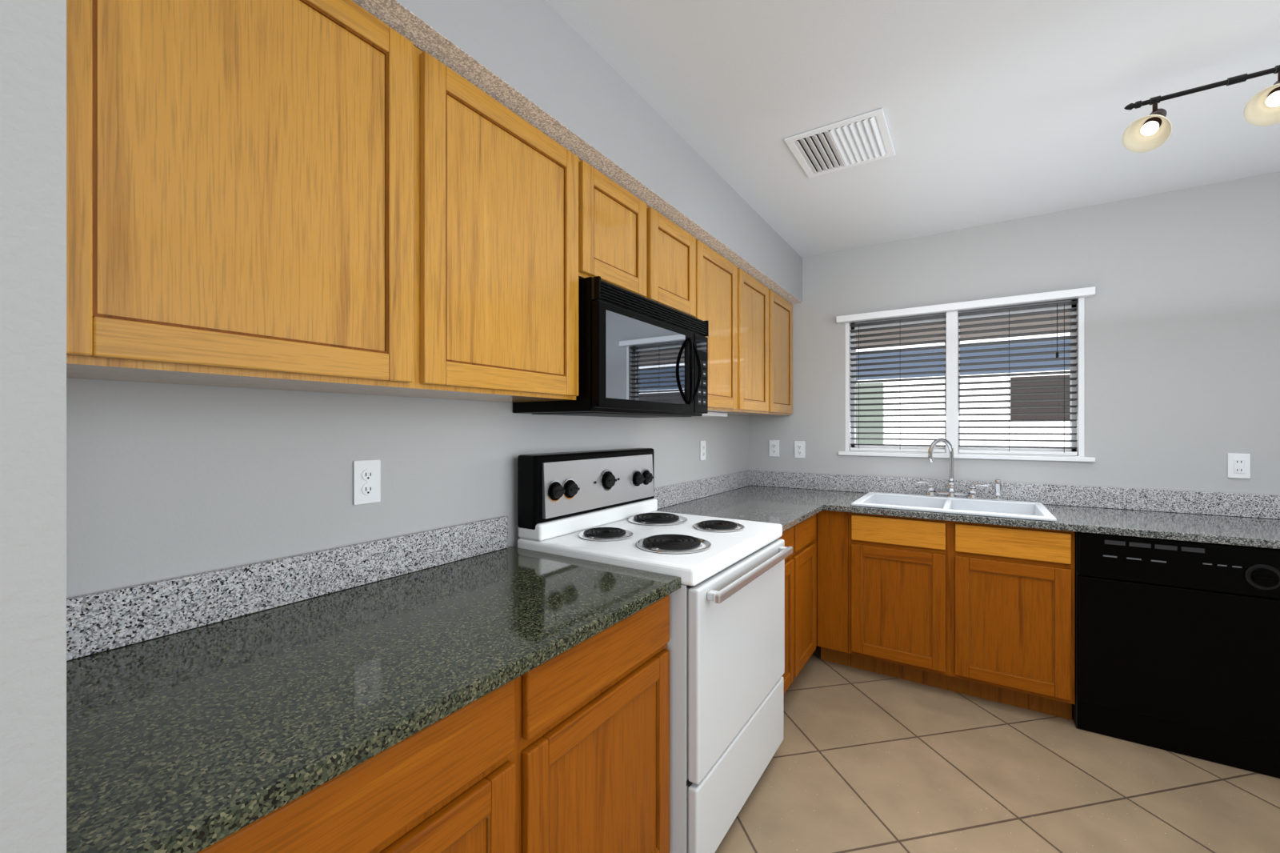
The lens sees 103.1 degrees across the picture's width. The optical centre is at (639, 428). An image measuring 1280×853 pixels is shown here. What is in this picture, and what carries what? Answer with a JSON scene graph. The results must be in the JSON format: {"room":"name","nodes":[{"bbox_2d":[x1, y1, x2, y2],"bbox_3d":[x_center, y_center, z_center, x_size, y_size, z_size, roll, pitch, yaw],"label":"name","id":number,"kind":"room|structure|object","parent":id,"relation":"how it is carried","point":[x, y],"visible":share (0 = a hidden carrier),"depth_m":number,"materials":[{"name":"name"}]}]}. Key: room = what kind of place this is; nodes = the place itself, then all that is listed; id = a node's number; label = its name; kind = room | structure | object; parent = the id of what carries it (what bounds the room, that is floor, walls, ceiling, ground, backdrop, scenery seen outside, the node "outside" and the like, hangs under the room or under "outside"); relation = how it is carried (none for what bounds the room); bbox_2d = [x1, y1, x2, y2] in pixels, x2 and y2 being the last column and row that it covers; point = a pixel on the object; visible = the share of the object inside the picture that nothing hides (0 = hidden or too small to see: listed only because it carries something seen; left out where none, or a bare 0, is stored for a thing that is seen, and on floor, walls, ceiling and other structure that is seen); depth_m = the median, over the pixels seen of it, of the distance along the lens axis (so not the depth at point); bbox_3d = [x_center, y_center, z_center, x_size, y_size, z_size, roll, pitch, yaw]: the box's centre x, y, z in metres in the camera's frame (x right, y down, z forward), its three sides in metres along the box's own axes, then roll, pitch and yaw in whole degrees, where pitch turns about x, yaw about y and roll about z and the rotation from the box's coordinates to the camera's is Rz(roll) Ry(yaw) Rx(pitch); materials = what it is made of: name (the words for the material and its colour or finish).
{"room":"kitchen","nodes":[
{"label":"kitchen","id":0,"kind":"room"},
{"bbox_2d":[0,0,66,852],"bbox_3d":[-0.859,0.070,0.585,0.723,2.549,0.160,0,0,33],"label":"wall","id":1,"kind":"structure","parent":0,"point":[33,426],"depth_m":0.44,"materials":[{"name":"grey paint"}]},
{"bbox_2d":[66,377,748,598],"bbox_3d":[-0.952,0.070,1.242,0.150,2.549,6.538,0,0,33],"label":"wall","id":2,"kind":"structure","parent":0,"point":[166,481],"depth_m":1.24,"materials":[{"name":"grey paint"}]},
{"bbox_2d":[66,516,507,660],"bbox_3d":[-0.792,0.368,1.328,0.019,0.111,1.153,0,0,33],"label":"backsplash","id":3,"kind":"structure","parent":2,"relation":"attached to","point":[108,619],"depth_m":1.16,"materials":[{"name":"stone"}]},
{"bbox_2d":[66,0,578,402],"bbox_3d":[-0.653,-0.491,1.252,0.333,0.796,1.177,0,0,33],"label":"upper cabinet","id":4,"kind":"object","parent":2,"relation":"attached to","point":[330,195],"visible":0.98,"depth_m":0.98,"materials":[{"name":"brown wood"}]},
{"bbox_2d":[353,459,380,504],"bbox_3d":[-0.751,0.147,1.401,0.009,0.120,0.074,0,0,33],"label":"electrical outlet","id":5,"kind":"object","parent":2,"relation":"attached to","point":[366,482],"visible":1,"depth_m":1.40,"materials":[{"name":"white plastic"}]},
{"bbox_2d":[578,158,695,316],"bbox_3d":[-0.103,-0.697,2.093,0.333,0.386,0.830,0,0,33],"label":"upper cabinet","id":6,"kind":"object","parent":2,"relation":"attached to","point":[629,241],"visible":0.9,"depth_m":1.91,"materials":[{"name":"brown wood"}]},
{"bbox_2d":[512,276,708,417],"bbox_3d":[-0.059,-0.273,2.069,0.434,0.442,0.816,0,0,33],"label":"over-the-range microwave","id":7,"kind":"object","parent":6,"relation":"attached to","point":[639,356],"visible":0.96,"depth_m":1.82,"materials":[{"name":"black"}]},
{"bbox_2d":[700,440,705,459],"bbox_3d":[0.392,0.136,3.152,0.009,0.120,0.074,0,0,33],"label":"electrical outlet","id":8,"kind":"object","parent":2,"relation":"attached to","point":[702,450],"visible":1,"depth_m":3.14,"materials":[{"name":"white plastic"}]},
{"bbox_2d":[654,470,751,508],"bbox_3d":[0.403,0.368,3.157,0.019,0.111,1.497,0,0,33],"label":"backsplash","id":9,"kind":"structure","parent":2,"relation":"attached to","point":[669,495],"depth_m":3.07,"materials":[{"name":"stone"}]},
{"bbox_2d":[694,239,748,415],"bbox_3d":[0.283,-0.491,2.684,0.332,0.796,0.578,0,0,33],"label":"upper cabinet","id":10,"kind":"object","parent":2,"relation":"attached to","point":[722,287],"depth_m":2.63,"materials":[{"name":"brown wood"}]},
{"bbox_2d":[695,411,727,416],"bbox_3d":[0.352,-0.081,2.863,0.140,0.023,0.380,0,0,33],"label":"under-cabinet light","id":11,"kind":"object","parent":10,"relation":"attached to","point":[709,414],"visible":0.44,"depth_m":2.88,"materials":[{"name":"white plastic"}]},
{"bbox_2d":[748,274,777,415],"bbox_3d":[0.539,-0.491,3.076,0.332,0.796,0.663,0,0,33],"label":"upper cabinet","id":12,"kind":"object","parent":2,"relation":"attached to","point":[749,318],"depth_m":3.12,"materials":[{"name":"brown wood"}]},
{"bbox_2d":[742,294,792,415],"bbox_3d":[0.797,-0.491,3.472,0.332,0.796,0.585,0,0,33],"label":"upper cabinet","id":13,"kind":"object","parent":2,"relation":"attached to","point":[785,309],"depth_m":3.49,"materials":[{"name":"brown wood"}]},
{"bbox_2d":[395,0,802,302],"bbox_3d":[0.016,-1.048,2.223,0.396,0.314,3.536,0,0,33],"label":"soffit","id":14,"kind":"structure","parent":0,"point":[546,56],"depth_m":1.65,"materials":[{"name":"grey paint"}]},
{"bbox_2d":[352,0,801,303],"bbox_3d":[0.148,-0.890,2.135,0.078,0.001,3.534,0,0,33],"label":"trim","id":15,"kind":"structure","parent":14,"relation":"attached to","point":[409,25],"depth_m":1.43,"materials":[{"name":"beige stone"}]},
{"bbox_2d":[545,0,1279,257],"bbox_3d":[0.492,-1.255,0.298,3.600,0.100,6.538,0,0,33],"label":"ceiling","id":16,"kind":"structure","parent":0,"point":[998,110],"depth_m":1.83,"materials":[{"name":"white paint"}]},
{"bbox_2d":[784,108,895,178],"bbox_3d":[0.859,-1.198,2.169,0.373,0.012,0.382,0,0,33],"label":"ceiling vent","id":17,"kind":"object","parent":16,"relation":"in","point":[866,138],"visible":1,"depth_m":2.14,"materials":[{"name":"white plastic"}]},
{"bbox_2d":[1122,64,1279,152],"bbox_3d":[2.150,-1.065,1.395,1.224,0.279,0.156,0,0,33],"label":"light","id":18,"kind":"object","parent":16,"relation":"attached to","point":[1152,130],"visible":1,"depth_m":1.65,"materials":[{"name":"black"}]},
{"bbox_2d":[715,644,1279,852],"bbox_3d":[0.492,1.394,0.298,3.600,0.100,6.538,0,0,33],"label":"floor","id":19,"kind":"structure","parent":0,"point":[863,761],"depth_m":1.91,"materials":[{"name":"tile"}]},
{"bbox_2d":[197,594,669,852],"bbox_3d":[-0.509,0.901,1.157,0.677,0.886,1.177,0,0,33],"label":"base cabinet","id":20,"kind":"object","parent":19,"relation":"on","point":[567,751],"visible":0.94,"depth_m":1.00,"materials":[{"name":"brown wood"}]},
{"bbox_2d":[66,546,681,852],"bbox_3d":[-0.497,0.440,1.151,0.704,0.032,1.179,0,0,33],"label":"countertop","id":21,"kind":"structure","parent":20,"relation":"on","point":[196,740],"depth_m":0.84,"materials":[{"name":"stone"}]},
{"bbox_2d":[517,448,792,852],"bbox_3d":[0.097,0.719,1.949,0.772,1.250,0.802,0,0,33],"label":"stove","id":22,"kind":"object","parent":19,"relation":"on","point":[726,645],"visible":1,"depth_m":1.73,"materials":[{"name":"white metal"}]},
{"bbox_2d":[778,520,803,694],"bbox_3d":[0.384,0.901,2.524,0.676,0.886,0.465,0,0,33],"label":"base cabinet","id":23,"kind":"object","parent":19,"relation":"on","point":[801,601],"depth_m":2.49,"materials":[{"name":"brown wood"}]},
{"bbox_2d":[656,493,827,531],"bbox_3d":[0.496,0.440,2.668,0.708,0.032,0.833,0,0,33],"label":"countertop","id":24,"kind":"structure","parent":23,"relation":"on","point":[788,513],"depth_m":2.69,"materials":[{"name":"stone"}]},
{"bbox_2d":[804,512,817,665],"bbox_3d":[0.560,0.901,2.794,0.676,0.886,0.468,0,0,33],"label":"base cabinet","id":25,"kind":"object","parent":19,"relation":"on","point":[810,524],"depth_m":2.74,"materials":[{"name":"brown wood"}]},
{"bbox_2d":[817,509,851,666],"bbox_3d":[1.260,0.901,3.126,0.164,0.886,0.657,0,0,33],"label":"base cabinet","id":26,"kind":"object","parent":19,"relation":"on","point":[833,585],"visible":0.54,"depth_m":2.85,"materials":[{"name":"brown wood"}]},
{"bbox_2d":[719,485,1279,548],"bbox_3d":[2.002,0.440,2.608,3.294,0.032,0.713,0,0,33],"label":"countertop","id":27,"kind":"structure","parent":26,"relation":"on","point":[1247,531],"depth_m":2.36,"materials":[{"name":"stone"}]},
{"bbox_2d":[851,491,1056,521],"bbox_3d":[1.688,0.503,2.796,0.876,0.192,0.608,0,0,33],"label":"sink","id":28,"kind":"object","parent":27,"relation":"in","point":[1026,510],"visible":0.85,"depth_m":2.85,"materials":[{"name":"white ceramic"}]},
{"bbox_2d":[916,438,1003,500],"bbox_3d":[1.840,0.232,2.943,0.431,0.349,0.167,0,0,33],"label":"faucet","id":29,"kind":"object","parent":27,"relation":"on","point":[952,493],"visible":1,"depth_m":2.99,"materials":[{"name":"silver metal"}]},
{"bbox_2d":[848,512,1074,719],"bbox_3d":[1.725,0.901,2.810,0.957,0.886,0.677,0,0,33],"label":"base cabinet","id":30,"kind":"object","parent":19,"relation":"on","point":[985,611],"visible":0.98,"depth_m":2.50,"materials":[{"name":"brown wood"}]},
{"bbox_2d":[1072,531,1279,778],"bbox_3d":[2.406,0.902,2.338,0.688,0.884,0.723,0,0,33],"label":"dishwasher","id":31,"kind":"object","parent":19,"relation":"on","point":[1177,646],"visible":0.98,"depth_m":2.08,"materials":[{"name":"black"}]},
{"bbox_2d":[748,171,1279,495],"bbox_3d":[2.239,0.070,2.972,3.300,2.549,0.150,0,0,33],"label":"wall","id":32,"kind":"structure","parent":0,"point":[1182,349],"depth_m":2.68,"materials":[{"name":"grey paint"}]},
{"bbox_2d":[769,440,779,456],"bbox_3d":[0.977,0.144,3.700,0.074,0.120,0.009,0,0,33],"label":"electrical outlet","id":33,"kind":"object","parent":32,"relation":"attached to","point":[774,448],"visible":1,"depth_m":3.70,"materials":[{"name":"white plastic"}]},
{"bbox_2d":[794,440,804,458],"bbox_3d":[1.132,0.149,3.599,0.074,0.120,0.009,0,0,33],"label":"electrical outlet","id":34,"kind":"object","parent":32,"relation":"attached to","point":[799,449],"visible":1,"depth_m":3.60,"materials":[{"name":"white plastic"}]},
{"bbox_2d":[844,297,1084,456],"bbox_3d":[1.941,-0.285,3.158,1.233,0.878,0.134,0,0,33],"label":"window","id":35,"kind":"structure","parent":32,"relation":"in","point":[952,398],"depth_m":3.10,"materials":[{"name":"glass"}]},
{"bbox_2d":[836,286,1095,455],"bbox_3d":[1.899,-0.303,3.103,1.313,0.902,0.116,0,0,33],"label":"window blinds","id":36,"kind":"object","parent":35,"relation":"attached to","point":[1078,293],"visible":1,"depth_m":3.04,"materials":[{"name":"grey plastic"}]},
{"bbox_2d":[838,451,1095,461],"bbox_3d":[1.897,0.168,3.092,1.313,0.024,0.021,0,0,33],"label":"window sill","id":37,"kind":"structure","parent":32,"relation":"attached to","point":[991,457],"depth_m":3.01,"materials":[{"name":"white paint"}]},
{"bbox_2d":[751,470,1279,519],"bbox_3d":[2.190,0.368,2.897,3.294,0.111,0.023,0,0,33],"label":"backsplash","id":38,"kind":"structure","parent":32,"relation":"attached to","point":[1202,502],"depth_m":2.79,"materials":[{"name":"stone"}]},
{"bbox_2d":[1227,452,1250,478],"bbox_3d":[2.889,0.180,2.451,0.074,0.120,0.010,0,0,33],"label":"electrical outlet","id":39,"kind":"object","parent":32,"relation":"attached to","point":[1238,466],"visible":1,"depth_m":2.45,"materials":[{"name":"white plastic"}]},
{"label":"outside","id":40,"kind":"structure","parent":0,"visible":0},
{"bbox_2d":[856,335,1070,447],"bbox_3d":[4.269,-0.566,5.439,16.000,4.060,5.900,0,0,33],"label":"house","id":41,"kind":"structure","parent":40,"point":[974,417],"depth_m":5.70,"materials":[{"name":"white"}]},
{"bbox_2d":[856,312,1070,351],"bbox_3d":[3.008,-0.846,3.509,8.000,0.180,1.570,0,0,33],"label":"eave","id":42,"kind":"object","parent":41,"relation":"attached to","point":[998,326],"depth_m":4.16,"materials":[{"name":"brown"}]}
]}

